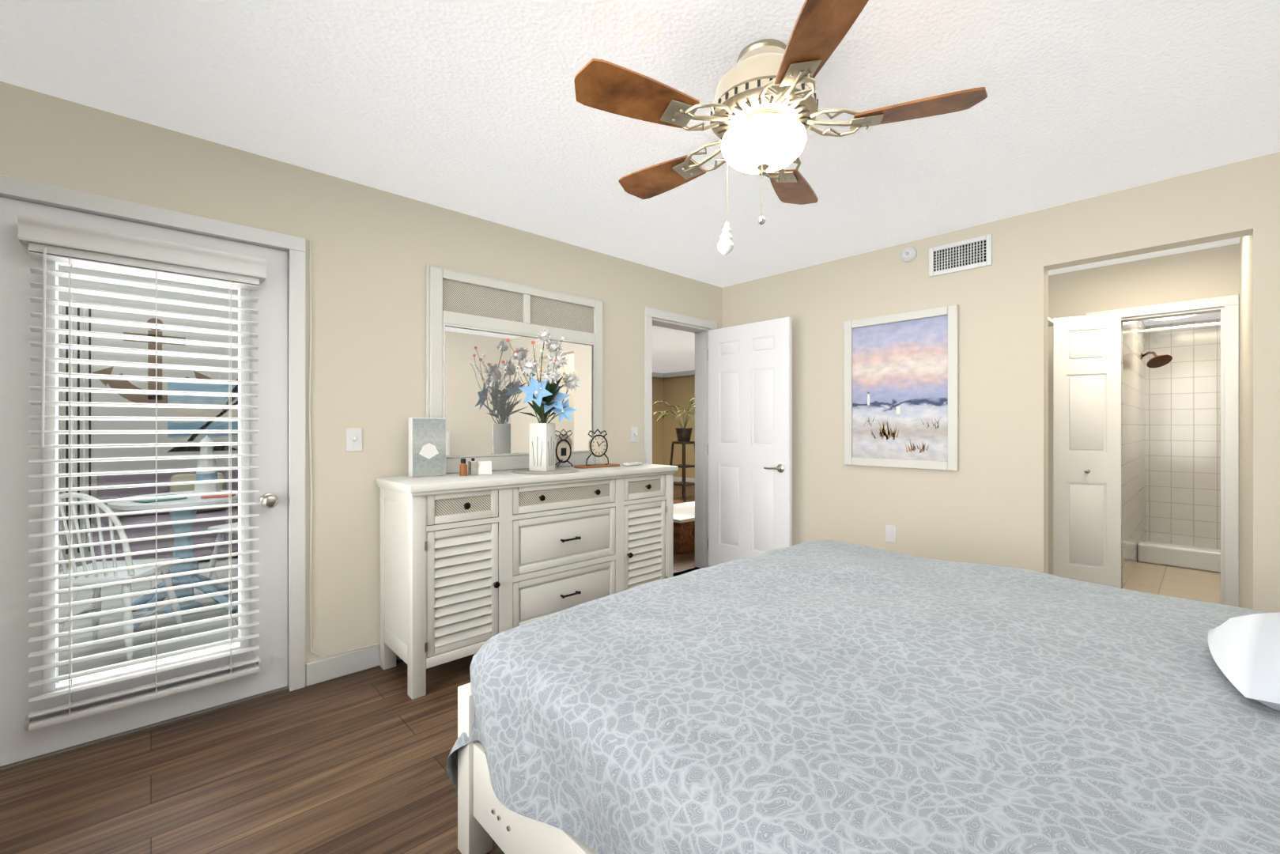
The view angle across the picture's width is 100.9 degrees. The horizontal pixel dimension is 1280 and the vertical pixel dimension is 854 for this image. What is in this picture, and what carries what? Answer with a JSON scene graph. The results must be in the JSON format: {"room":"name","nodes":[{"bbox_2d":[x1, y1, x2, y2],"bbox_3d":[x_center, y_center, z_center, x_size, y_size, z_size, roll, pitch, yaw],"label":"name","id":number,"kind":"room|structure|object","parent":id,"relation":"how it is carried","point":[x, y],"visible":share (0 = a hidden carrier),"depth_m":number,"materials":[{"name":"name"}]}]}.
{"room":"bedroom","nodes":[
{"label":"bedroom","id":0,"kind":"room"},
{"bbox_2d":[58,264,237,568],"bbox_3d":[-4.015,-0.180,3.158,4.800,3.000,4.010,0,0,-43],"label":"wall","id":1,"kind":"structure","parent":0,"point":[96,424],"depth_m":4.92,"materials":[{"name":"grey paint"}]},
{"bbox_2d":[71,448,90,495],"bbox_3d":[-4.989,0.404,4.718,0.112,0.423,0.014,0,0,-43],"label":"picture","id":2,"kind":"object","parent":1,"relation":"attached to","point":[73,449],"depth_m":4.72,"materials":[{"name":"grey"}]},
{"bbox_2d":[98,378,143,389],"bbox_3d":[-4.802,-0.395,4.891,0.287,0.084,0.014,0,0,-43],"label":"picture","id":3,"kind":"object","parent":1,"relation":"attached to","point":[114,383],"depth_m":4.88,"materials":[{"name":"brown"}]},
{"bbox_2d":[117,392,237,451],"bbox_3d":[-4.497,-0.036,5.174,0.885,0.551,0.014,0,0,-43],"label":"picture","id":4,"kind":"object","parent":1,"relation":"attached to","point":[185,412],"depth_m":5.24,"materials":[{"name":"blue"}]},
{"bbox_2d":[166,381,237,392],"bbox_3d":[-4.371,-0.395,5.290,0.543,0.084,0.014,0,0,-43],"label":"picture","id":5,"kind":"object","parent":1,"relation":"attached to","point":[171,386],"depth_m":5.27,"materials":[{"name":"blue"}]},
{"bbox_2d":[58,555,237,680],"bbox_3d":[-4.015,1.280,3.158,4.800,0.080,4.010,0,0,-43],"label":"floor","id":6,"kind":"structure","parent":0,"point":[84,594],"depth_m":3.29,"materials":[{"name":"tile"}]},
{"bbox_2d":[58,492,185,660],"bbox_3d":[-2.911,0.785,2.889,0.462,0.914,0.513,0,0,-13],"label":"patio chair","id":7,"kind":"object","parent":6,"relation":"on","point":[118,575],"visible":0.49,"depth_m":2.76,"materials":[{"name":"white wood"}]},
{"bbox_2d":[93,465,237,561],"bbox_3d":[-4.038,0.810,5.170,1.800,0.820,0.615,0,0,-43],"label":"bench","id":8,"kind":"object","parent":6,"relation":"on","point":[171,477],"visible":0.33,"depth_m":4.78,"materials":[{"name":"purple fabric"}]},
{"bbox_2d":[107,490,237,630],"bbox_3d":[-3.062,0.853,3.543,0.720,0.776,0.720,0,0,-43],"label":"patio table","id":9,"kind":"object","parent":6,"relation":"on","point":[191,501],"visible":0.54,"depth_m":3.50,"materials":[{"name":"blue"}]},
{"bbox_2d":[132,494,235,502],"bbox_3d":[-2.958,0.453,3.437,0.517,0.021,0.263,0,0,-43],"label":"table cloth","id":10,"kind":"object","parent":9,"relation":"on","point":[224,495],"visible":0.59,"depth_m":3.40,"materials":[{"name":"teal"}]},
{"bbox_2d":[192,434,221,496],"bbox_3d":[-2.961,0.260,3.609,0.156,0.410,0.156,0,0,-43],"label":"lighthouse","id":11,"kind":"object","parent":9,"relation":"on","point":[204,488],"visible":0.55,"depth_m":3.58,"materials":[{"name":"white plastic"}]},
{"bbox_2d":[207,521,237,578],"bbox_3d":[-3.104,0.785,4.298,0.461,0.915,0.514,0,0,17],"label":"patio chair","id":12,"kind":"object","parent":6,"relation":"on","point":[220,535],"visible":0.13,"depth_m":4.14,"materials":[{"name":"white wood"}]},
{"bbox_2d":[0,481,700,853],"bbox_3d":[0.296,1.250,5.405,9.420,0.060,9.470,0,0,-43],"label":"floor","id":13,"kind":"structure","parent":0,"point":[351,763],"depth_m":1.82,"materials":[{"name":"brown wood"}]},
{"bbox_2d":[375,462,678,699],"bbox_3d":[-0.543,0.739,3.090,1.726,0.962,0.501,0,0,-43],"label":"dresser","id":14,"kind":"object","parent":13,"relation":"on","point":[467,560],"visible":0.91,"depth_m":2.67,"materials":[{"name":"white paint"}]},
{"bbox_2d":[408,417,445,477],"bbox_3d":[-1.114,0.105,2.770,0.180,0.305,0.052,0,0,-43],"label":"canvas art","id":15,"kind":"object","parent":14,"relation":"on","point":[427,436],"visible":1,"depth_m":2.74,"materials":[{"name":"grey fabric"}]},
{"bbox_2d":[459,457,491,475],"bbox_3d":[-0.884,0.212,2.840,0.168,0.090,0.052,0,0,-32],"label":"bottles","id":16,"kind":"object","parent":14,"relation":"on","point":[474,467],"visible":1,"depth_m":2.83,"materials":[{"name":"brown"}]},
{"bbox_2d":[426,264,602,473],"bbox_3d":[-0.705,-0.311,3.267,1.214,1.137,0.040,0,0,-43],"label":"mirror","id":17,"kind":"object","parent":14,"relation":"on","point":[470,318],"visible":0.78,"depth_m":3.14,"materials":[{"name":"white paint"}]},
{"bbox_2d":[501,328,580,474],"bbox_3d":[-0.539,-0.160,3.060,0.453,0.834,0.428,0,0,-43],"label":"vase","id":18,"kind":"object","parent":14,"relation":"on","point":[545,395],"visible":1,"depth_m":3.02,"materials":[{"name":"beige ceramic"}]},
{"bbox_2d":[555,433,573,466],"bbox_3d":[-0.506,0.147,3.365,0.146,0.215,0.077,0,0,-43],"label":"desk clock","id":19,"kind":"object","parent":14,"relation":"on","point":[563,451],"visible":0.97,"depth_m":3.34,"materials":[{"name":"grey metal"}]},
{"bbox_2d":[573,429,620,468],"bbox_3d":[-0.273,0.135,3.400,0.310,0.246,0.090,0,0,-43],"label":"desk clock","id":20,"kind":"object","parent":14,"relation":"on","point":[598,444],"visible":1,"depth_m":3.38,"materials":[{"name":"brown"}]},
{"bbox_2d":[623,461,641,465],"bbox_3d":[-0.048,0.246,3.540,0.050,0.020,0.160,0,0,35],"label":"remote","id":21,"kind":"object","parent":14,"relation":"on","point":[631,463],"visible":1,"depth_m":3.50,"materials":[{"name":"white plastic"}]},
{"bbox_2d":[669,441,694,502],"bbox_3d":[0.737,0.731,8.860,0.420,0.981,0.420,0,0,-43],"label":"plant stand","id":22,"kind":"object","parent":13,"relation":"on","point":[683,466],"visible":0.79,"depth_m":8.69,"materials":[{"name":"brown wood"}]},
{"bbox_2d":[652,397,694,441],"bbox_3d":[0.798,-0.119,8.833,1.292,0.717,1.209,0,0,-43],"label":"potted plant","id":23,"kind":"object","parent":22,"relation":"on","point":[683,433],"visible":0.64,"depth_m":8.77,"materials":[{"name":"green plant"}]},
{"bbox_2d":[673,503,694,554],"bbox_3d":[0.415,1.052,5.564,0.770,0.334,0.740,0,0,-43],"label":"chest","id":24,"kind":"object","parent":13,"relation":"on","point":[684,515],"visible":0.34,"depth_m":5.13,"materials":[{"name":"brown wood"}]},
{"bbox_2d":[675,501,694,505],"bbox_3d":[1.079,1.214,7.813,3.000,0.012,1.400,0,0,-43],"label":"rug","id":25,"kind":"object","parent":13,"relation":"on","point":[692,503],"visible":0.02,"depth_m":8.28,"materials":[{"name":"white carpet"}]},
{"bbox_2d":[445,539,1279,853],"bbox_3d":[0.988,0.640,1.413,2.180,1.160,2.339,0,0,-43],"label":"bed","id":26,"kind":"object","parent":13,"relation":"on","point":[824,696],"visible":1,"depth_m":1.13,"materials":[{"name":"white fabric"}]},
{"bbox_2d":[0,0,1279,287],"bbox_3d":[0.386,-1.260,1.768,4.608,0.080,4.010,0,0,-43],"label":"ceiling","id":27,"kind":"structure","parent":0,"point":[471,107],"depth_m":1.94,"materials":[{"name":"white paint"}]},
{"bbox_2d":[573,0,987,255],"bbox_3d":[0.379,-0.892,1.768,1.224,0.656,1.212,0,0,-43],"label":"ceiling fan","id":28,"kind":"object","parent":27,"relation":"hanging from","point":[764,107],"depth_m":1.62,"materials":[{"name":"brown wood"}]},
{"bbox_2d":[0,81,1279,685],"bbox_3d":[0.386,0.000,1.768,4.608,2.440,4.010,0,0,-43],"label":"wall","id":29,"kind":"structure","parent":0,"point":[371,248],"depth_m":2.80,"materials":[{"name":"beige paint"}]},
{"bbox_2d":[0,196,287,766],"bbox_3d":[-1.990,0.194,2.163,0.913,2.020,0.196,0,0,-43],"label":"door","id":30,"kind":"structure","parent":29,"relation":"in","point":[16,744],"depth_m":1.99,"materials":[{"name":"white wood"}]},
{"bbox_2d":[17,214,266,731],"bbox_3d":[-1.932,0.172,2.110,0.712,1.817,0.106,0,0,-43],"label":"blinds","id":31,"kind":"object","parent":30,"relation":"attached to","point":[46,239],"visible":1,"depth_m":2.07,"materials":[{"name":"white plastic"}]},
{"bbox_2d":[0,174,305,772],"bbox_3d":[-2.003,0.177,2.186,1.034,2.125,0.170,0,0,-43],"label":"door frame","id":32,"kind":"structure","parent":29,"relation":"attached to","point":[10,187],"depth_m":2.43,"materials":[{"name":"white paint"},{"name":"wood"}]},
{"bbox_2d":[308,240,378,656],"bbox_3d":[-1.444,0.114,2.588,0.307,1.989,0.019,0,0,-40],"label":"cable","id":33,"kind":"object","parent":29,"relation":"attached to","point":[310,254],"visible":1,"depth_m":2.50,"materials":[{"name":"white plastic"}]},
{"bbox_2d":[305,644,401,686],"bbox_3d":[0.392,1.167,1.760,4.368,0.105,3.750,0,0,-43],"label":"baseboard","id":34,"kind":"structure","parent":29,"relation":"attached to","point":[318,671],"depth_m":2.58,"materials":[{"name":"white"}]},
{"bbox_2d":[346,427,362,451],"bbox_3d":[-1.419,0.063,2.624,0.072,0.116,0.020,0,0,-43],"label":"switch plate","id":35,"kind":"object","parent":29,"relation":"attached to","point":[353,435],"visible":1,"depth_m":2.62,"materials":[{"name":"white plastic"}]},
{"bbox_2d":[630,426,638,442],"bbox_3d":[-0.037,0.057,3.904,0.072,0.116,0.020,0,0,-43],"label":"switch plate","id":36,"kind":"object","parent":29,"relation":"attached to","point":[634,430],"visible":1,"depth_m":3.90,"materials":[{"name":"white plastic"}]},
{"bbox_2d":[644,306,717,568],"bbox_3d":[0.287,0.159,4.326,0.844,2.122,0.198,0,0,-43],"label":"door frame","id":37,"kind":"structure","parent":29,"relation":"attached to","point":[700,327],"depth_m":4.52,"materials":[{"name":"white wood"}]},
{"bbox_2d":[707,317,792,566],"bbox_3d":[0.851,0.197,4.194,0.147,2.022,0.777,0,0,-43],"label":"hall door","id":38,"kind":"structure","parent":29,"relation":"in","point":[749,445],"depth_m":4.15,"materials":[{"name":"white wood"}]},
{"bbox_2d":[885,524,896,543],"bbox_3d":[1.692,0.723,3.564,0.008,0.115,0.070,0,0,-43],"label":"outlet plate","id":39,"kind":"object","parent":29,"relation":"attached to","point":[890,530],"visible":1,"depth_m":3.56,"materials":[{"name":"white plastic"}]},
{"bbox_2d":[844,304,959,470],"bbox_3d":[1.715,-0.242,3.521,0.032,1.025,0.725,0,0,-43],"label":"picture frame","id":40,"kind":"object","parent":29,"relation":"attached to","point":[901,370],"visible":1,"depth_m":3.49,"materials":[{"name":"white wood"}]},
{"bbox_2d":[900,246,917,262],"bbox_3d":[1.759,-1.136,3.468,0.040,0.100,0.100,0,0,-43],"label":"smoke detector","id":41,"kind":"object","parent":29,"relation":"attached to","point":[908,254],"visible":1,"depth_m":3.46,"materials":[{"name":"white plastic"}]},
{"bbox_2d":[928,234,992,276],"bbox_3d":[1.970,-1.054,3.260,0.012,0.184,0.345,0,0,-43],"label":"air vent","id":42,"kind":"object","parent":29,"relation":"in","point":[960,255],"visible":1,"depth_m":3.25,"materials":[{"name":"white plastic"}]},
{"bbox_2d":[652,370,694,482],"bbox_3d":[-0.212,0.000,7.736,7.200,2.440,5.560,0,0,-43],"label":"wall","id":43,"kind":"structure","parent":0,"point":[675,388],"depth_m":11.85,"materials":[{"name":"beige paint"}]},
{"bbox_2d":[652,325,694,373],"bbox_3d":[-0.178,-1.260,7.699,7.000,0.080,5.460,0,0,-43],"label":"ceiling","id":44,"kind":"structure","parent":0,"point":[673,350],"depth_m":8.44,"materials":[{"name":"white paint"}]},
{"bbox_2d":[1048,294,1238,607],"bbox_3d":[3.190,0.171,3.787,1.012,2.097,1.478,0,0,-43],"label":"door frame","id":45,"kind":"structure","parent":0,"point":[1228,306],"depth_m":3.53,"materials":[{"name":"white wood"}]},
{"bbox_2d":[1048,237,1240,275],"bbox_3d":[2.957,-1.260,3.568,1.612,0.080,1.682,0,0,-43],"label":"ceiling","id":46,"kind":"structure","parent":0,"point":[1234,240],"depth_m":3.76,"materials":[{"name":"white paint"}]},
{"bbox_2d":[1122,560,1220,604],"bbox_3d":[4.694,1.250,4.313,2.150,0.060,0.950,0,0,-43],"label":"floor","id":47,"kind":"structure","parent":0,"point":[1183,583],"depth_m":4.17,"materials":[{"name":"tile"}]},
{"bbox_2d":[1137,540,1220,572],"bbox_3d":[5.149,1.135,4.734,0.909,0.170,0.948,0,0,-43],"label":"shower pan","id":48,"kind":"object","parent":47,"relation":"on","point":[1176,555],"visible":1,"depth_m":4.59,"materials":[{"name":"white ceramic"}]},
{"bbox_2d":[1141,311,1220,325],"bbox_3d":[4.768,-1.070,4.381,2.150,0.080,1.150,0,0,-43],"label":"ceiling","id":49,"kind":"structure","parent":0,"point":[1213,315],"depth_m":5.08,"materials":[{"name":"white paint"}]},
{"bbox_2d":[1151,314,1194,320],"bbox_3d":[4.900,-1.018,4.864,0.320,0.022,0.320,0,0,-43],"label":"ceiling light","id":50,"kind":"object","parent":49,"relation":"attached to","point":[1183,316],"depth_m":4.90,"materials":[{"name":"white"}]},
{"bbox_3d":[2.876,1.250,3.493,1.632,0.060,1.482,0,0,-43],"label":"floor","id":51,"kind":"structure","parent":0,"visible":0},
{"bbox_2d":[1048,234,1251,608],"bbox_3d":[2.957,0.000,3.568,1.612,2.440,1.682,0,0,-43],"label":"vestibule","id":52,"kind":"object","parent":51,"relation":"on","point":[1222,270],"visible":0.26,"depth_m":3.70,"materials":[{"name":"beige paint"}]},
{"bbox_2d":[1121,318,1220,588],"bbox_3d":[4.768,0.095,4.381,2.150,2.250,1.150,0,0,-43],"label":"shower wall","id":53,"kind":"structure","parent":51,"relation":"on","point":[1171,412],"depth_m":5.14,"materials":[{"name":"white tile"}]},
{"bbox_2d":[1053,312,1121,588],"bbox_3d":[3.227,0.200,3.813,0.396,2.000,0.126,0,0,26],"label":"bifold door","id":54,"kind":"structure","parent":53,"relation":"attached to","point":[1087,349],"depth_m":3.79,"materials":[{"name":"white wood"}]},
{"bbox_2d":[1141,351,1172,368],"bbox_3d":[4.759,-0.632,4.928,0.177,0.168,0.324,0,0,-2],"label":"shower head","id":55,"kind":"object","parent":53,"relation":"attached to","point":[1159,360],"visible":1,"depth_m":4.85},
{"bbox_2d":[1137,321,1220,332],"bbox_3d":[4.860,-0.870,4.466,0.028,0.028,0.946,0,0,-43],"label":"shower rod","id":56,"kind":"object","parent":53,"relation":"attached to","point":[1217,323],"visible":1,"depth_m":4.61,"materials":[{"name":"white metal"}]}
]}

